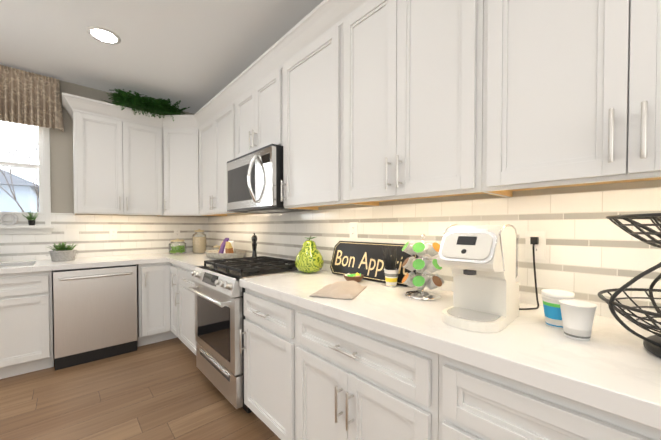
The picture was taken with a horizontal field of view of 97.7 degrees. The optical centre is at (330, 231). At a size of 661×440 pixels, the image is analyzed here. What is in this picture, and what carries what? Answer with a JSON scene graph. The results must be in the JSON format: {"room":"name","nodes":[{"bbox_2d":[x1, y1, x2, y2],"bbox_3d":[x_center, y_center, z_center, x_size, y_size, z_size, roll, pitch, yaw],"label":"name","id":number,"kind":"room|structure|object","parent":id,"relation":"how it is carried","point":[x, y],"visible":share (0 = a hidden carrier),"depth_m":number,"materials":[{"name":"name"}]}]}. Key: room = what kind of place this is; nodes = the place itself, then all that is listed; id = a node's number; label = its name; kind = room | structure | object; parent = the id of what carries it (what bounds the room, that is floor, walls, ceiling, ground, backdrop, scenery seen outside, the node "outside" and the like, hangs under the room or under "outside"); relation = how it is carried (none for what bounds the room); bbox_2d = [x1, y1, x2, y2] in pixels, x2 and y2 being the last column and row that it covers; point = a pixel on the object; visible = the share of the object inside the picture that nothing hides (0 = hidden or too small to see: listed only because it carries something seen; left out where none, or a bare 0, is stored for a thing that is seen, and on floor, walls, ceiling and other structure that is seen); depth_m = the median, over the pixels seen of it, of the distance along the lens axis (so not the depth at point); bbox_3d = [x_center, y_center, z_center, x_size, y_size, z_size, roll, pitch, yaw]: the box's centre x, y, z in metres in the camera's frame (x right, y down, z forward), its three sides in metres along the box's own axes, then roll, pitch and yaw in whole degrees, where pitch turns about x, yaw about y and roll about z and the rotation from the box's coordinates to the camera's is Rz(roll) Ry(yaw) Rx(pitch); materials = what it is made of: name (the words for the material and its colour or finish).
{"room":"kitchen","nodes":[
{"label":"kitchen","id":0,"kind":"room"},
{"bbox_2d":[49,80,207,216],"bbox_3d":[-3.675,-0.168,2.231,5.300,2.743,0.120,-1,1,-42],"label":"wall","id":1,"kind":"structure","parent":0,"point":[61,173],"depth_m":2.99,"materials":[{"name":"beige paint"}]},
{"bbox_2d":[0,120,54,234],"bbox_3d":[-3.213,-0.609,2.606,1.038,1.272,0.180,-1,1,-42],"label":"window","id":2,"kind":"structure","parent":1,"relation":"in","point":[43,167],"depth_m":2.88,"materials":[{"name":"white"}]},
{"bbox_2d":[0,212,17,224],"bbox_3d":[-3.162,-0.151,2.579,0.507,0.189,0.010,-1,1,-42],"label":"sign","id":3,"kind":"object","parent":2,"relation":"on","point":[15,216],"visible":0.98,"depth_m":2.71,"materials":[{"name":"white"}]},
{"bbox_2d":[23,211,37,224],"bbox_3d":[-2.906,-0.134,2.808,0.154,0.145,0.122,-1,1,-42],"label":"potted plant","id":4,"kind":"object","parent":2,"relation":"on","point":[30,220],"visible":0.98,"depth_m":2.80,"materials":[{"name":"green plant"}]},
{"bbox_2d":[0,65,63,131],"bbox_3d":[-3.144,-1.259,2.515,1.204,0.523,0.144,-1,1,-42],"label":"valance curtain","id":5,"kind":"object","parent":1,"relation":"attached to","point":[29,98],"visible":1,"depth_m":2.75,"materials":[{"name":"fabric"}]},
{"bbox_2d":[0,212,207,261],"bbox_3d":[-3.004,0.053,2.760,3.600,0.484,0.011,-1,1,-42],"label":"wall tile","id":6,"kind":"structure","parent":1,"relation":"attached to","point":[137,235],"depth_m":3.19,"materials":[{"name":"white tile"}]},
{"bbox_2d":[64,229,78,239],"bbox_3d":[-2.710,0.025,3.023,0.115,0.115,0.007,-1,1,-42],"label":"electrical outlet plate","id":7,"kind":"object","parent":6,"relation":"attached to","point":[69,234],"depth_m":3.02,"materials":[{"name":"white plastic"}]},
{"bbox_2d":[109,229,116,238],"bbox_3d":[-2.451,0.021,3.259,0.070,0.115,0.007,-1,1,-42],"label":"electrical outlet plate","id":8,"kind":"object","parent":6,"relation":"attached to","point":[112,232],"depth_m":3.26,"materials":[{"name":"white plastic"}]},
{"bbox_2d":[174,228,179,236],"bbox_3d":[-1.968,0.014,3.701,0.070,0.115,0.007,-1,1,-42],"label":"electrical outlet plate","id":9,"kind":"object","parent":6,"relation":"attached to","point":[176,230],"depth_m":3.70,"materials":[{"name":"white plastic"}]},
{"bbox_2d":[73,111,163,215],"bbox_3d":[-2.292,-0.694,3.158,0.775,1.020,0.363,-1,1,-42],"label":"upper cabinet","id":10,"kind":"object","parent":1,"relation":"attached to","point":[118,167],"visible":1,"depth_m":3.02,"materials":[{"name":"white painted wood"}]},
{"bbox_2d":[102,88,189,120],"bbox_3d":[-2.038,-1.378,3.251,0.888,0.329,0.527,-1,1,-42],"label":"potted plant","id":11,"kind":"object","parent":10,"relation":"on","point":[145,103],"visible":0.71,"depth_m":3.11,"materials":[{"name":"green plant"}]},
{"bbox_2d":[163,129,200,215],"bbox_3d":[-1.703,-0.700,3.529,0.622,1.020,0.613,-1,1,-42],"label":"upper cabinet","id":12,"kind":"object","parent":1,"relation":"attached to","point":[181,168],"visible":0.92,"depth_m":3.31,"materials":[{"name":"white painted wood"}]},
{"bbox_2d":[62,0,370,128],"bbox_3d":[-0.585,-1.214,1.455,1.156,0.135,5.168,-1,1,-42],"label":"crown molding","id":13,"kind":"structure","parent":12,"relation":"attached to","point":[321,19],"depth_m":2.32,"materials":[{"name":"white wood"}]},
{"bbox_2d":[0,337,280,439],"bbox_3d":[-1.235,1.286,-0.338,5.400,0.080,7.200,-1,1,-42],"label":"floor","id":14,"kind":"structure","parent":0,"point":[165,390],"depth_m":2.03,"materials":[{"name":"brown wood"}]},
{"bbox_2d":[0,271,53,378],"bbox_3d":[-2.928,0.768,2.393,0.913,0.865,0.668,-1,1,-42],"label":"base cabinet","id":15,"kind":"object","parent":14,"relation":"on","point":[26,322],"visible":0.9,"depth_m":2.39,"materials":[{"name":"white wood"}]},
{"bbox_2d":[53,265,137,369],"bbox_3d":[-2.340,0.760,2.884,0.600,0.866,0.682,-1,1,-42],"label":"dishwasher","id":16,"kind":"object","parent":14,"relation":"on","point":[95,314],"visible":0.94,"depth_m":2.65,"materials":[{"name":"grey metal"}]},
{"bbox_2d":[0,252,199,274],"bbox_3d":[-2.648,0.306,2.651,3.213,0.047,0.644,-1,1,-42],"label":"countertop","id":17,"kind":"structure","parent":16,"relation":"on","point":[11,267],"depth_m":2.73,"materials":[{"name":"stone"}]},
{"bbox_2d":[46,242,77,261],"bbox_3d":[-2.582,0.188,2.785,0.243,0.183,0.159,-1,1,-42],"label":"pot","id":18,"kind":"object","parent":17,"relation":"on","point":[62,252],"visible":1,"depth_m":2.76,"materials":[{"name":"white ceramic"}]},
{"bbox_2d":[169,239,185,253],"bbox_3d":[-1.860,0.175,3.512,0.190,0.185,0.190,-1,1,-42],"label":"jar","id":19,"kind":"object","parent":17,"relation":"on","point":[181,249],"visible":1,"depth_m":3.50,"materials":[{"name":"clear glass"}]},
{"bbox_2d":[192,229,205,252],"bbox_3d":[-1.646,0.116,3.625,0.160,0.300,0.160,-1,1,-42],"label":"jar","id":20,"kind":"object","parent":17,"relation":"on","point":[199,244],"visible":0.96,"depth_m":3.57,"materials":[{"name":"beige glass"}]},
{"bbox_2d":[137,262,179,346],"bbox_3d":[-1.709,0.753,3.344,0.912,0.865,0.912,-1,1,-42],"label":"base cabinet","id":21,"kind":"object","parent":14,"relation":"on","point":[158,284],"visible":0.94,"depth_m":3.01,"materials":[{"name":"white wood"}]},
{"bbox_2d":[175,266,195,354],"bbox_3d":[-1.087,0.761,2.846,0.668,0.865,0.658,-1,1,-42],"label":"base cabinet","id":22,"kind":"object","parent":14,"relation":"on","point":[186,303],"visible":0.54,"depth_m":2.71,"materials":[{"name":"white wood"}]},
{"bbox_2d":[164,253,244,270],"bbox_3d":[-1.172,0.302,2.927,0.663,0.047,0.905,-1,1,-42],"label":"countertop","id":23,"kind":"structure","parent":22,"relation":"on","point":[189,262],"depth_m":2.90,"materials":[{"name":"stone"}]},
{"bbox_2d":[205,238,244,258],"bbox_3d":[-1.126,0.170,3.079,0.360,0.209,0.600,-1,1,-42],"label":"tray","id":24,"kind":"object","parent":23,"relation":"on","point":[226,250],"visible":0.9,"depth_m":2.94,"materials":[{"name":"concrete"}]},
{"bbox_2d":[251,233,256,256],"bbox_3d":[-0.747,0.145,2.836,0.060,0.268,0.060,-1,1,-42],"label":"pepper mill","id":25,"kind":"object","parent":23,"relation":"on","point":[254,243],"visible":0.85,"depth_m":2.82,"materials":[{"name":"black wood"}]},
{"bbox_2d":[187,256,297,412],"bbox_3d":[-0.640,0.721,2.284,0.728,0.964,0.758,-1,1,-42],"label":"range","id":26,"kind":"object","parent":14,"relation":"on","point":[217,290],"visible":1,"depth_m":2.01,"materials":[{"name":"silver metal"}]},
{"bbox_2d":[240,288,296,439],"bbox_3d":[-0.154,0.778,1.826,0.668,0.865,0.564,-1,1,-42],"label":"base cabinet","id":27,"kind":"object","parent":14,"relation":"on","point":[270,374],"visible":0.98,"depth_m":1.59,"materials":[{"name":"white wood"}]},
{"bbox_2d":[296,306,438,439],"bbox_3d":[0.285,0.785,1.347,0.668,0.865,0.734,-1,1,-42],"label":"base cabinet","id":28,"kind":"object","parent":14,"relation":"on","point":[355,382],"visible":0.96,"depth_m":1.10,"materials":[{"name":"white wood"}]},
{"bbox_2d":[239,270,660,429],"bbox_3d":[0.615,0.333,0.991,0.640,0.047,2.825,-1,1,-42],"label":"countertop","id":29,"kind":"structure","parent":28,"relation":"on","point":[612,365],"depth_m":0.82,"materials":[{"name":"stone"}]},
{"bbox_2d":[295,236,323,272],"bbox_3d":[-0.151,0.160,2.066,0.208,0.264,0.208,-1,1,-42],"label":"pear","id":30,"kind":"object","parent":29,"relation":"on","point":[309,258],"visible":1,"depth_m":2.00,"materials":[{"name":"green ceramic"}]},
{"bbox_2d":[309,281,366,298],"bbox_3d":[0.049,0.277,1.458,0.213,0.047,0.302,0,1,19],"label":"cloth napkin","id":31,"kind":"object","parent":29,"relation":"on","point":[345,290],"visible":1,"depth_m":1.41,"materials":[{"name":"beige fabric"}]},
{"bbox_2d":[343,272,363,281],"bbox_3d":[0.138,0.272,1.716,0.124,0.050,0.124,-1,1,-42],"label":"bowl","id":32,"kind":"object","parent":29,"relation":"on","point":[357,277],"visible":0.9,"depth_m":1.69,"materials":[{"name":"brown wood"}]},
{"bbox_2d":[330,241,417,286],"bbox_3d":[0.240,0.181,1.801,0.080,0.228,0.660,-1,1,-42],"label":"sign","id":33,"kind":"object","parent":29,"relation":"on","point":[365,259],"visible":0.81,"depth_m":1.81,"materials":[{"name":"black painted wood"},{"name":"gold paint"}]},
{"bbox_2d":[382,246,401,286],"bbox_3d":[0.329,0.188,1.581,0.100,0.223,0.105,-1,1,-42],"label":"cup","id":34,"kind":"object","parent":29,"relation":"on","point":[391,270],"visible":0.98,"depth_m":1.56,"materials":[{"name":"white ceramic"}]},
{"bbox_2d":[402,234,443,300],"bbox_3d":[0.433,0.157,1.354,0.191,0.293,0.194,-1,1,-42],"label":"carousel","id":35,"kind":"object","parent":29,"relation":"on","point":[419,265],"visible":0.96,"depth_m":1.30,"materials":[{"name":"silver metal"}]},
{"bbox_2d":[437,224,518,332],"bbox_3d":[0.526,0.141,1.018,0.297,0.335,0.184,-1,1,-42],"label":"coffee maker","id":36,"kind":"object","parent":29,"relation":"on","point":[480,261],"visible":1,"depth_m":0.96,"materials":[{"name":"white plastic"}]},
{"bbox_2d":[541,289,574,328],"bbox_3d":[0.748,0.254,0.952,0.087,0.112,0.087,-1,1,-42],"label":"cup stack","id":37,"kind":"object","parent":29,"relation":"on","point":[551,298],"visible":0.77,"depth_m":0.93,"materials":[{"name":"white paper"}]},
{"bbox_2d":[559,299,596,340],"bbox_3d":[0.730,0.261,0.854,0.087,0.101,0.087,-1,1,-42],"label":"cup","id":38,"kind":"object","parent":29,"relation":"on","point":[578,318],"visible":0.98,"depth_m":0.83,"materials":[{"name":"white paper"}]},
{"bbox_2d":[598,287,660,357],"bbox_3d":[0.935,0.228,0.689,0.434,0.172,0.434,0,1,-18],"label":"fruit basket","id":39,"kind":"object","parent":29,"relation":"on","point":[652,344],"depth_m":0.74,"materials":[{"name":"black metal"}]},
{"bbox_2d":[606,213,660,290],"bbox_3d":[0.935,0.036,0.685,0.402,0.160,0.402,-1,1,-42],"label":"fruit basket","id":40,"kind":"object","parent":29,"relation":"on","point":[652,216],"depth_m":0.73,"materials":[{"name":"black metal"}]},
{"bbox_2d":[438,355,660,439],"bbox_3d":[0.791,0.795,0.794,0.668,0.865,0.764,-1,1,-42],"label":"base cabinet","id":41,"kind":"object","parent":14,"relation":"on","point":[475,403],"visible":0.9,"depth_m":0.73,"materials":[{"name":"white wood"}]},
{"bbox_2d":[0,0,323,113],"bbox_3d":[-1.235,-1.537,-0.384,5.400,0.080,7.200,-1,1,-42],"label":"ceiling","id":42,"kind":"structure","parent":0,"point":[195,56],"depth_m":2.34,"materials":[{"name":"white paint"}]},
{"bbox_2d":[86,26,120,44],"bbox_3d":[-1.776,-1.537,2.266,0.215,0.006,0.215,1,1,42],"label":"recessed light","id":43,"kind":"object","parent":42,"relation":"in","point":[103,35],"visible":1,"depth_m":2.24,"materials":[{"name":"white"}]},
{"bbox_2d":[208,180,660,216],"bbox_3d":[0.720,-0.155,1.428,0.100,2.743,7.200,-1,1,-42],"label":"wall","id":44,"kind":"structure","parent":0,"point":[624,185],"depth_m":1.22,"materials":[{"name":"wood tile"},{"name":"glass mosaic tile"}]},
{"bbox_2d":[199,103,235,215],"bbox_3d":[-1.081,-0.692,3.041,0.363,1.020,0.954,-1,1,-42],"label":"upper cabinet","id":45,"kind":"object","parent":44,"relation":"attached to","point":[217,143],"visible":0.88,"depth_m":2.91,"materials":[{"name":"white wood"}]},
{"bbox_2d":[235,68,282,157],"bbox_3d":[-0.499,-0.904,2.401,0.363,0.575,0.763,-1,1,-42],"label":"upper cabinet","id":46,"kind":"object","parent":44,"relation":"attached to","point":[258,116],"visible":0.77,"depth_m":2.25,"materials":[{"name":"white wood"}]},
{"bbox_2d":[227,144,309,213],"bbox_3d":[-0.541,-0.390,2.370,0.476,0.444,0.758,-1,1,-42],"label":"microwave","id":47,"kind":"object","parent":46,"relation":"attached to","point":[254,178],"visible":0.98,"depth_m":2.13,"materials":[{"name":"silver metal"}]},
{"bbox_2d":[281,24,370,209],"bbox_3d":[-0.040,-0.673,1.903,0.363,1.020,0.589,-1,1,-42],"label":"upper cabinet","id":48,"kind":"object","parent":44,"relation":"attached to","point":[313,126],"visible":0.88,"depth_m":1.77,"materials":[{"name":"white wood"}]},
{"bbox_2d":[343,0,504,205],"bbox_3d":[0.406,-0.665,1.417,0.363,1.020,0.729,-1,1,-42],"label":"upper cabinet","id":49,"kind":"object","parent":44,"relation":"attached to","point":[412,99],"visible":0.98,"depth_m":1.27,"materials":[{"name":"white wood"}]},
{"bbox_2d":[208,187,660,325],"bbox_3d":[0.143,0.071,1.983,0.006,0.472,5.393,-1,1,-42],"label":"wall tiles","id":50,"kind":"structure","parent":44,"relation":"attached to","point":[592,250],"depth_m":1.21,"materials":[{"name":"white tile"}]},
{"bbox_2d":[350,222,357,238],"bbox_3d":[0.155,-0.007,1.958,0.007,0.115,0.070,-1,1,-42],"label":"electrical outlet plate","id":51,"kind":"object","parent":50,"relation":"attached to","point":[353,225],"depth_m":1.95,"materials":[{"name":"white plastic"}]},
{"bbox_2d":[525,231,545,259],"bbox_3d":[0.851,0.055,1.199,0.007,0.115,0.070,-1,1,-42],"label":"electrical outlet plate","id":52,"kind":"object","parent":50,"relation":"attached to","point":[539,248],"depth_m":1.19,"materials":[{"name":"white plastic"}]},
{"bbox_2d":[519,237,538,309],"bbox_3d":[0.744,0.165,1.157,0.209,0.286,0.126,-1,1,-42],"label":"power cord","id":53,"kind":"object","parent":52,"relation":"attached to","point":[534,240],"visible":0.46,"depth_m":1.18,"materials":[{"name":"black plastic"}]},
{"bbox_2d":[482,0,660,196],"bbox_3d":[0.907,-0.656,0.869,0.363,1.020,0.754,-1,1,-42],"label":"upper cabinet","id":54,"kind":"object","parent":44,"relation":"attached to","point":[571,93],"visible":1,"depth_m":0.88,"materials":[{"name":"white wood"}]},
{"label":"outside","id":55,"kind":"structure","parent":0,"visible":0},
{"bbox_2d":[0,137,38,211],"bbox_3d":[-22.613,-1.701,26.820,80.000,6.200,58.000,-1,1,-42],"label":"house","id":56,"kind":"structure","parent":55,"point":[16,200],"depth_m":12.07,"materials":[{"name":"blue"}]}
]}

